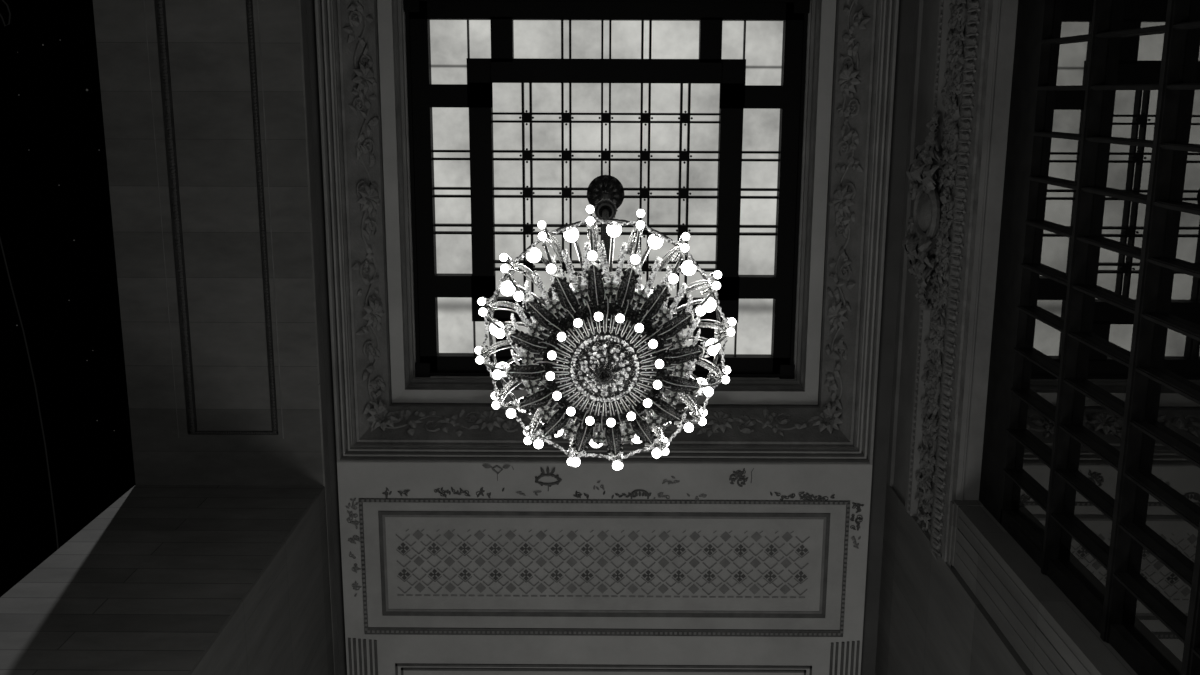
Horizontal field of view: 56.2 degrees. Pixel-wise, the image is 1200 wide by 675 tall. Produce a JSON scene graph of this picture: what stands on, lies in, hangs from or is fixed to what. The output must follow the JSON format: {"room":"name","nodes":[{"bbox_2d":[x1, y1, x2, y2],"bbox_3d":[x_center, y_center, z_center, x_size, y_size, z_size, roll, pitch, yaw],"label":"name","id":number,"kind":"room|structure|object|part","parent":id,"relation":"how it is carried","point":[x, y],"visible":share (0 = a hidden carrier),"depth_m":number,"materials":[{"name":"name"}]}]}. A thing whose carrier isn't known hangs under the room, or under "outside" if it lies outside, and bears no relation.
{"room":"grand hall","nodes":[
{"label":"grand hall","id":0,"kind":"room"},
{"bbox_2d":[0,0,135,596],"bbox_3d":[-15.794,-2.504,31.016,23.485,0.089,36.400,0,-78,0],"label":"ceiling","id":1,"kind":"structure","parent":0,"point":[66,452],"depth_m":31.35,"materials":[{"name":"black paint"}]},
{"bbox_2d":[0,485,333,674],"bbox_3d":[-4.444,4.596,6.695,2.255,14.284,2.702,0,-78,0],"label":"wall pier","id":2,"kind":"object","parent":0,"point":[166,579],"visible":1,"depth_m":11.02,"materials":[{"name":"stone"}]},
{"bbox_2d":[93,0,339,674],"bbox_3d":[-4.381,-0.108,16.233,2.255,6.356,21.280,0,-78,0],"label":"wall","id":3,"kind":"structure","parent":0,"point":[208,45],"depth_m":12.77,"materials":[{"name":"paint"}]},
{"bbox_2d":[144,0,283,438],"bbox_3d":[-4.339,-1.524,12.655,1.246,0.035,5.561,0,-78,0],"label":"trim","id":4,"kind":"structure","parent":3,"relation":"attached to","point":[160,9],"depth_m":12.70,"materials":[{"name":"paint"}]},
{"bbox_2d":[306,0,915,674],"bbox_3d":[0.056,0.546,13.300,8.120,0.140,21.280,0,-78,0],"label":"ceiling","id":5,"kind":"structure","parent":0,"point":[861,484],"depth_m":13.53,"materials":[{"name":"paint"}]},
{"bbox_2d":[348,638,859,674],"bbox_3d":[0.033,7.005,14.627,6.328,0.039,6.692,0,-78,0],"label":"trim","id":6,"kind":"structure","parent":5,"relation":"attached to","point":[349,639],"depth_m":13.98,"materials":[{"name":"paint"}]},
{"bbox_3d":[0.033,7.172,14.667,5.180,0.034,6.349,0,-78,0],"label":"field moulding","id":7,"kind":"part","parent":6,"relation":"part of","materials":[{"name":"paint"}]},
{"bbox_2d":[346,465,863,636],"bbox_3d":[0.053,2.600,13.662,6.250,0.054,2.214,0,-78,0],"label":"ceiling panel","id":8,"kind":"object","parent":5,"relation":"attached to","point":[749,568],"visible":1,"depth_m":13.70,"materials":[{"name":"paint"}]},
{"bbox_2d":[315,0,898,464],"bbox_3d":[0.067,-1.672,13.372,6.398,1.267,6.244,0,-78,0],"label":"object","id":9,"kind":"object","parent":5,"relation":"attached to","point":[385,413],"visible":0.84,"depth_m":13.40,"materials":[{"name":"paint"}]},
{"bbox_2d":[403,0,809,378],"bbox_3d":[0.069,-1.779,13.861,4.788,0.266,4.634,0,-78,0],"label":"window","id":10,"kind":"structure","parent":9,"relation":"in","point":[695,107],"depth_m":13.81,"materials":[{"name":"white glass"}]},
{"bbox_2d":[475,175,735,469],"bbox_3d":[0.045,-0.799,9.356,1.317,9.112,1.317,0,-78,0],"label":"chandelier","id":11,"kind":"object","parent":10,"relation":"hanging from","point":[605,348],"visible":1,"depth_m":5.16,"materials":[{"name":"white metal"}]},
{"bbox_3d":[-0.618,0.065,5.738,0.039,0.041,0.040,-6,-78,2],"label":"bulb","id":12,"kind":"part","parent":11,"relation":"part of","materials":[{"name":"white glass"}]},
{"bbox_3d":[-0.588,0.110,5.511,0.039,0.041,0.040,-6,-78,2],"label":"bulb","id":13,"kind":"part","parent":11,"relation":"part of","materials":[{"name":"white glass"}]},
{"bbox_3d":[-0.598,-0.182,5.684,0.039,0.041,0.040,16,-78,-3],"label":"bulb","id":14,"kind":"part","parent":11,"relation":"part of","materials":[{"name":"white glass"}]},
{"bbox_3d":[-0.568,-0.124,5.460,0.039,0.041,0.040,16,-78,-3],"label":"bulb","id":15,"kind":"part","parent":11,"relation":"part of","materials":[{"name":"white glass"}]},
{"bbox_3d":[-0.481,0.097,5.503,0.318,0.656,0.044,-6,-78,2],"label":"arm","id":16,"kind":"part","parent":11,"relation":"part of","materials":[{"name":"silver metal"}]},
{"bbox_3d":[-0.464,-0.096,5.461,0.318,0.656,0.044,16,-78,-3],"label":"arm","id":17,"kind":"part","parent":11,"relation":"part of","materials":[{"name":"silver metal"}]},
{"bbox_3d":[-0.514,0.334,5.559,0.039,0.041,0.040,-28,-79,6],"label":"bulb","id":18,"kind":"part","parent":11,"relation":"part of","materials":[{"name":"white glass"}]},
{"bbox_3d":[-0.521,-0.045,5.683,0.073,0.076,0.075,5,-78,-1],"label":"globe bulb","id":19,"kind":"part","parent":11,"relation":"part of","materials":[{"name":"white glass"}]},
{"bbox_3d":[-0.471,0.171,5.167,0.043,0.045,0.044,-6,-78,2],"label":"bulb","id":20,"kind":"part","parent":11,"relation":"part of","materials":[{"name":"white glass"}]},
{"bbox_3d":[-0.456,-0.018,5.126,0.043,0.045,0.044,16,-78,-3],"label":"bulb","id":21,"kind":"part","parent":11,"relation":"part of","materials":[{"name":"white glass"}]},
{"bbox_3d":[-0.496,0.162,5.728,0.073,0.076,0.075,-17,-78,4],"label":"globe bulb","id":22,"kind":"part","parent":11,"relation":"part of","materials":[{"name":"white glass"}]},
{"bbox_3d":[-0.482,-0.401,5.636,0.039,0.041,0.040,38,-80,-7],"label":"bulb","id":23,"kind":"part","parent":11,"relation":"part of","materials":[{"name":"white glass"}]},
{"bbox_3d":[-0.459,-0.333,5.413,0.039,0.041,0.040,38,-80,-7],"label":"bulb","id":24,"kind":"part","parent":11,"relation":"part of","materials":[{"name":"white glass"}]},
{"bbox_3d":[-0.421,0.282,5.543,0.318,0.656,0.044,-28,-79,6],"label":"arm","id":25,"kind":"part","parent":11,"relation":"part of","materials":[{"name":"silver metal"}]},
{"bbox_3d":[-0.463,-0.246,5.639,0.073,0.076,0.075,27,-79,-5],"label":"globe bulb","id":26,"kind":"part","parent":11,"relation":"part of","materials":[{"name":"white glass"}]},
{"bbox_3d":[-0.412,0.351,5.206,0.043,0.045,0.044,-29,-79,6],"label":"bulb","id":27,"kind":"part","parent":11,"relation":"part of","materials":[{"name":"white glass"}]},
{"bbox_3d":[-0.373,-0.268,5.423,0.318,0.656,0.044,38,-80,-7],"label":"arm","id":28,"kind":"part","parent":11,"relation":"part of","materials":[{"name":"clear glass"}]},
{"bbox_3d":[-0.367,-0.186,5.089,0.043,0.045,0.044,38,-80,-7],"label":"bulb","id":29,"kind":"part","parent":11,"relation":"part of","materials":[{"name":"white glass"}]},
{"bbox_3d":[-0.358,0.513,5.597,0.040,0.041,0.039,38,-80,-7],"label":"bulb","id":30,"kind":"part","parent":11,"relation":"part of","materials":[{"name":"white glass"}]},
{"bbox_3d":[-0.330,-0.410,5.603,0.075,0.076,0.073,-40,-81,8],"label":"globe bulb","id":31,"kind":"part","parent":11,"relation":"part of","materials":[{"name":"white glass"}]},
{"bbox_3d":[-0.293,0.430,5.574,0.044,0.656,0.318,38,-80,-7],"label":"arm","id":32,"kind":"part","parent":11,"relation":"part of","materials":[{"name":"silver metal"}]},
{"bbox_3d":[-0.286,0.496,5.237,0.044,0.045,0.043,38,-80,-7],"label":"bulb","id":33,"kind":"part","parent":11,"relation":"part of","materials":[{"name":"white glass"}]},
{"bbox_3d":[-0.290,-0.561,5.600,0.040,0.041,0.039,-28,-79,6],"label":"bulb","id":34,"kind":"part","parent":11,"relation":"part of","materials":[{"name":"white glass"}]},
{"bbox_3d":[-0.276,-0.484,5.380,0.040,0.041,0.039,-28,-79,6],"label":"bulb","id":35,"kind":"part","parent":11,"relation":"part of","materials":[{"name":"white glass"}]},
{"bbox_3d":[-0.222,-0.392,5.395,0.044,0.656,0.318,-28,-79,6],"label":"arm","id":36,"kind":"part","parent":11,"relation":"part of","materials":[{"name":"clear glass"}]},
{"bbox_3d":[-0.222,0.173,5.023,0.037,0.039,0.038,-6,-78,2],"label":"bulb","id":37,"kind":"part","parent":11,"relation":"part of","materials":[{"name":"white glass"}]},
{"bbox_3d":[-0.220,-0.309,5.061,0.044,0.045,0.043,-29,-79,6],"label":"bulb","id":38,"kind":"part","parent":11,"relation":"part of","materials":[{"name":"white glass"}]},
{"bbox_3d":[-0.214,0.080,5.002,0.037,0.039,0.038,16,-78,-3],"label":"bulb","id":39,"kind":"part","parent":11,"relation":"part of","materials":[{"name":"white glass"}]},
{"bbox_3d":[-0.193,0.262,5.042,0.038,0.039,0.038,-28,-79,6],"label":"bulb","id":40,"kind":"part","parent":11,"relation":"part of","materials":[{"name":"white glass"}]},
{"bbox_3d":[-0.225,0.475,5.795,0.075,0.076,0.073,27,-79,-5],"label":"globe bulb","id":41,"kind":"part","parent":11,"relation":"part of","materials":[{"name":"white glass"}]},
{"bbox_3d":[-0.171,-0.003,4.984,0.037,0.039,0.038,38,-80,-7],"label":"bulb","id":42,"kind":"part","parent":11,"relation":"part of","materials":[{"name":"white glass"}]},
{"bbox_3d":[-0.131,0.333,5.057,0.038,0.039,0.037,38,-80,-7],"label":"bulb","id":43,"kind":"part","parent":11,"relation":"part of","materials":[{"name":"white glass"}]},
{"bbox_3d":[-0.143,-0.511,5.580,0.075,0.076,0.073,-17,-78,4],"label":"globe bulb","id":44,"kind":"part","parent":11,"relation":"part of","materials":[{"name":"white glass"}]},
{"bbox_3d":[-0.117,0.520,5.593,0.044,0.656,0.318,16,-78,-3],"label":"arm","id":45,"kind":"part","parent":11,"relation":"part of","materials":[{"name":"grey metal"}]},
{"bbox_3d":[-0.114,0.583,5.255,0.044,0.045,0.043,16,-78,-3],"label":"bulb","id":46,"kind":"part","parent":11,"relation":"part of","materials":[{"name":"white glass"}]},
{"bbox_3d":[-0.098,-0.064,4.971,0.038,0.039,0.038,-28,-79,6],"label":"bulb","id":47,"kind":"part","parent":11,"relation":"part of","materials":[{"name":"white glass"}]},
{"bbox_3d":[-0.046,0.376,5.066,0.038,0.039,0.037,16,-78,-3],"label":"bulb","id":48,"kind":"part","parent":11,"relation":"part of","materials":[{"name":"white glass"}]},
{"bbox_3d":[-0.049,-0.637,5.583,0.040,0.041,0.039,-6,-78,2],"label":"bulb","id":49,"kind":"part","parent":11,"relation":"part of","materials":[{"name":"white glass"}]},
{"bbox_3d":[-0.047,-0.556,5.363,0.040,0.041,0.039,-6,-78,2],"label":"bulb","id":50,"kind":"part","parent":11,"relation":"part of","materials":[{"name":"white glass"}]},
{"bbox_3d":[-0.033,-0.451,5.381,0.044,0.656,0.318,-6,-78,2],"label":"arm","id":51,"kind":"part","parent":11,"relation":"part of","materials":[{"name":"clear glass"}]},
{"bbox_3d":[-0.035,-0.367,5.048,0.044,0.045,0.043,-6,-78,2],"label":"bulb","id":52,"kind":"part","parent":11,"relation":"part of","materials":[{"name":"white glass"}]},
{"bbox_3d":[-0.019,0.532,5.806,0.075,0.076,0.073,5,-78,-1],"label":"globe bulb","id":53,"kind":"part","parent":11,"relation":"part of","materials":[{"name":"white glass"}]},
{"bbox_3d":[-0.007,-0.092,4.964,0.038,0.039,0.037,-6,-78,2],"label":"bulb","id":54,"kind":"part","parent":11,"relation":"part of","materials":[{"name":"white glass"}]},
{"bbox_3d":[0.021,0.154,4.976,0.324,0.200,0.324,0,-78,0],"label":"lamp shade","id":55,"kind":"part","parent":11,"relation":"part of","materials":[{"name":"grey glass"}]},
{"bbox_3d":[0.049,-0.944,10.023,0.063,7.590,0.063,22,-79,-4],"label":"suspension rod","id":56,"kind":"part","parent":11,"relation":"part of","materials":[{"name":"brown metal"}]},
{"bbox_3d":[0.050,0.383,5.067,0.038,0.039,0.037,-6,-78,2],"label":"bulb","id":57,"kind":"part","parent":11,"relation":"part of","materials":[{"name":"white glass"}]},
{"bbox_3d":[0.070,-0.535,5.573,0.075,0.076,0.073,5,-78,-1],"label":"globe bulb","id":58,"kind":"part","parent":11,"relation":"part of","materials":[{"name":"white glass"}]},
{"bbox_3d":[0.079,0.598,5.257,0.044,0.045,0.043,-6,-78,2],"label":"bulb","id":59,"kind":"part","parent":11,"relation":"part of","materials":[{"name":"white glass"}]},
{"bbox_3d":[0.081,0.536,5.595,0.044,0.656,0.318,-6,-78,2],"label":"arm","id":60,"kind":"part","parent":11,"relation":"part of","materials":[{"name":"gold metal"}]},
{"bbox_3d":[0.089,-0.085,4.965,0.038,0.039,0.037,16,-78,-3],"label":"bulb","id":61,"kind":"part","parent":11,"relation":"part of","materials":[{"name":"white glass"}]},
{"bbox_3d":[0.141,0.355,5.060,0.038,0.039,0.038,-28,-79,6],"label":"bulb","id":62,"kind":"part","parent":11,"relation":"part of","materials":[{"name":"white glass"}]},
{"bbox_3d":[0.158,-0.351,5.050,0.044,0.045,0.043,16,-78,-3],"label":"bulb","id":63,"kind":"part","parent":11,"relation":"part of","materials":[{"name":"white glass"}]},
{"bbox_3d":[0.193,0.509,5.800,0.075,0.076,0.073,-17,-78,4],"label":"globe bulb","id":64,"kind":"part","parent":11,"relation":"part of","materials":[{"name":"white glass"}]},
{"bbox_3d":[0.165,-0.434,5.384,0.044,0.656,0.318,16,-78,-3],"label":"arm","id":65,"kind":"part","parent":11,"relation":"part of","materials":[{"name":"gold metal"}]},
{"bbox_3d":[0.174,-0.042,4.974,0.038,0.039,0.037,38,-80,-7],"label":"bulb","id":66,"kind":"part","parent":11,"relation":"part of","materials":[{"name":"white glass"}]},
{"bbox_3d":[0.193,-0.537,5.365,0.040,0.041,0.039,16,-78,-3],"label":"bulb","id":67,"kind":"part","parent":11,"relation":"part of","materials":[{"name":"white glass"}]},
{"bbox_3d":[0.203,-0.616,5.586,0.040,0.041,0.039,16,-78,-3],"label":"bulb","id":68,"kind":"part","parent":11,"relation":"part of","materials":[{"name":"white glass"}]},
{"bbox_3d":[0.213,0.294,5.047,0.037,0.039,0.038,38,-80,-7],"label":"bulb","id":69,"kind":"part","parent":11,"relation":"part of","materials":[{"name":"white glass"}]},
{"bbox_3d":[0.236,0.029,4.989,0.038,0.039,0.038,-28,-79,6],"label":"bulb","id":70,"kind":"part","parent":11,"relation":"part of","materials":[{"name":"white glass"}]},
{"bbox_3d":[0.275,-0.477,5.585,0.075,0.076,0.073,27,-79,-5],"label":"globe bulb","id":71,"kind":"part","parent":11,"relation":"part of","materials":[{"name":"white glass"}]},
{"bbox_3d":[0.264,0.540,5.243,0.044,0.045,0.043,-29,-79,6],"label":"bulb","id":72,"kind":"part","parent":11,"relation":"part of","materials":[{"name":"white glass"}]},
{"bbox_3d":[0.257,0.211,5.029,0.037,0.039,0.038,16,-78,-3],"label":"bulb","id":73,"kind":"part","parent":11,"relation":"part of","materials":[{"name":"white glass"}]},
{"bbox_3d":[0.265,0.118,5.008,0.037,0.039,0.038,-6,-78,2],"label":"bulb","id":74,"kind":"part","parent":11,"relation":"part of","materials":[{"name":"white glass"}]},
{"bbox_3d":[0.270,0.478,5.582,0.044,0.656,0.318,-28,-79,6],"label":"arm","id":75,"kind":"part","parent":11,"relation":"part of","materials":[{"name":"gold metal"}]},
{"bbox_3d":[0.324,0.568,5.605,0.040,0.041,0.039,-28,-79,6],"label":"bulb","id":76,"kind":"part","parent":11,"relation":"part of","materials":[{"name":"white glass"}]},
{"bbox_3d":[0.331,-0.265,5.068,0.044,0.045,0.043,38,-80,-7],"label":"bulb","id":77,"kind":"part","parent":11,"relation":"part of","materials":[{"name":"white glass"}]},
{"bbox_3d":[0.341,-0.345,5.402,0.044,0.656,0.318,38,-80,-7],"label":"arm","id":78,"kind":"part","parent":11,"relation":"part of","materials":[{"name":"clear glass"}]},
{"bbox_3d":[0.407,-0.429,5.388,0.040,0.041,0.039,38,-80,-7],"label":"bulb","id":79,"kind":"part","parent":11,"relation":"part of","materials":[{"name":"white glass"}]},
{"bbox_3d":[0.428,-0.503,5.609,0.040,0.041,0.039,38,-80,-7],"label":"bulb","id":80,"kind":"part","parent":11,"relation":"part of","materials":[{"name":"white glass"}]},
{"bbox_3d":[0.443,-0.347,5.612,0.073,0.076,0.075,-40,-81,8],"label":"globe bulb","id":81,"kind":"part","parent":11,"relation":"part of","materials":[{"name":"white glass"}]},
{"bbox_3d":[0.412,0.418,5.216,0.043,0.045,0.044,38,-80,-7],"label":"bulb","id":82,"kind":"part","parent":11,"relation":"part of","materials":[{"name":"white glass"}]},
{"bbox_3d":[0.421,0.353,5.554,0.318,0.656,0.044,38,-80,-7],"label":"arm","id":83,"kind":"part","parent":11,"relation":"part of","materials":[{"name":"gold metal"}]},
{"bbox_3d":[0.457,-0.120,5.099,0.043,0.045,0.044,-29,-79,6],"label":"bulb","id":84,"kind":"part","parent":11,"relation":"part of","materials":[{"name":"white glass"}]},
{"bbox_3d":[0.513,0.244,5.740,0.073,0.076,0.075,27,-79,-5],"label":"globe bulb","id":85,"kind":"part","parent":11,"relation":"part of","materials":[{"name":"white glass"}]},
{"bbox_3d":[0.507,0.416,5.571,0.039,0.041,0.040,38,-80,-7],"label":"bulb","id":86,"kind":"part","parent":11,"relation":"part of","materials":[{"name":"white glass"}]},
{"bbox_3d":[0.469,-0.197,5.434,0.318,0.656,0.044,-28,-79,6],"label":"arm","id":87,"kind":"part","parent":11,"relation":"part of","materials":[{"name":"grey metal"}]},
{"bbox_3d":[0.500,0.249,5.179,0.043,0.045,0.044,16,-78,-3],"label":"bulb","id":88,"kind":"part","parent":11,"relation":"part of","materials":[{"name":"white glass"}]},
{"bbox_3d":[0.547,-0.165,5.651,0.073,0.076,0.075,-17,-78,4],"label":"globe bulb","id":89,"kind":"part","parent":11,"relation":"part of","materials":[{"name":"white glass"}]},
{"bbox_3d":[0.571,0.043,5.696,0.073,0.076,0.075,5,-78,-1],"label":"globe bulb","id":90,"kind":"part","parent":11,"relation":"part of","materials":[{"name":"white glass"}]},
{"bbox_3d":[0.516,0.060,5.138,0.043,0.045,0.044,-6,-78,2],"label":"bulb","id":91,"kind":"part","parent":11,"relation":"part of","materials":[{"name":"white glass"}]},
{"bbox_3d":[0.512,0.181,5.516,0.318,0.656,0.044,16,-78,-3],"label":"arm","id":92,"kind":"part","parent":11,"relation":"part of","materials":[{"name":"grey metal"}]},
{"bbox_3d":[0.562,-0.250,5.426,0.039,0.041,0.040,-28,-79,6],"label":"bulb","id":93,"kind":"part","parent":11,"relation":"part of","materials":[{"name":"white glass"}]},
{"bbox_3d":[0.592,-0.315,5.649,0.039,0.041,0.040,-28,-79,6],"label":"bulb","id":94,"kind":"part","parent":11,"relation":"part of","materials":[{"name":"white glass"}]},
{"bbox_3d":[0.529,-0.012,5.474,0.318,0.656,0.044,-6,-78,2],"label":"arm","id":95,"kind":"part","parent":11,"relation":"part of","materials":[{"name":"grey metal"}]},
{"bbox_3d":[0.617,0.207,5.525,0.039,0.041,0.040,16,-78,-3],"label":"bulb","id":96,"kind":"part","parent":11,"relation":"part of","materials":[{"name":"white glass"}]},
{"bbox_3d":[0.648,0.167,5.753,0.039,0.041,0.040,16,-78,-3],"label":"bulb","id":97,"kind":"part","parent":11,"relation":"part of","materials":[{"name":"white glass"}]},
{"bbox_3d":[0.636,-0.027,5.474,0.039,0.041,0.040,-6,-78,2],"label":"bulb","id":98,"kind":"part","parent":11,"relation":"part of","materials":[{"name":"white glass"}]},
{"bbox_3d":[0.669,-0.080,5.700,0.039,0.041,0.040,-6,-78,2],"label":"bulb","id":99,"kind":"part","parent":11,"relation":"part of","materials":[{"name":"white glass"}]},
{"bbox_3d":[0.069,-1.774,13.841,4.950,0.308,4.796,0,-78,0],"label":"moulding","id":100,"kind":"part","parent":9,"relation":"part of","materials":[{"name":"paint"}]},
{"bbox_3d":[0.068,-1.717,13.578,4.978,0.231,4.824,0,-78,0],"label":"beaded moulding","id":101,"kind":"part","parent":9,"relation":"part of","materials":[{"name":"paint"}]},
{"bbox_2d":[887,0,1017,567],"bbox_3d":[3.793,-1.510,12.685,0.655,4.694,12.354,0,-78,0],"label":"wall","id":102,"kind":"structure","parent":0,"point":[996,28],"depth_m":10.88,"materials":[{"name":"paint"}]},
{"bbox_2d":[901,0,980,559],"bbox_3d":[3.410,-1.274,11.502,0.245,1.642,6.959,0,-78,0],"label":"ornamental molding","id":103,"kind":"structure","parent":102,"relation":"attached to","point":[929,220],"depth_m":11.41,"materials":[{"name":"stone"}]},
{"bbox_2d":[946,0,1199,674],"bbox_3d":[3.742,0.210,4.754,0.671,12.441,6.597,0,-78,0],"label":"window","id":104,"kind":"structure","parent":102,"relation":"in","point":[1034,41],"depth_m":8.74,"materials":[{"name":"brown metal"}]},
{"bbox_2d":[875,483,1032,674],"bbox_3d":[3.999,-0.105,6.314,1.108,15.626,12.109,0,-78,0],"label":"wall pier","id":105,"kind":"object","parent":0,"point":[931,622],"visible":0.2,"depth_m":11.94,"materials":[{"name":"stone"}]}
]}

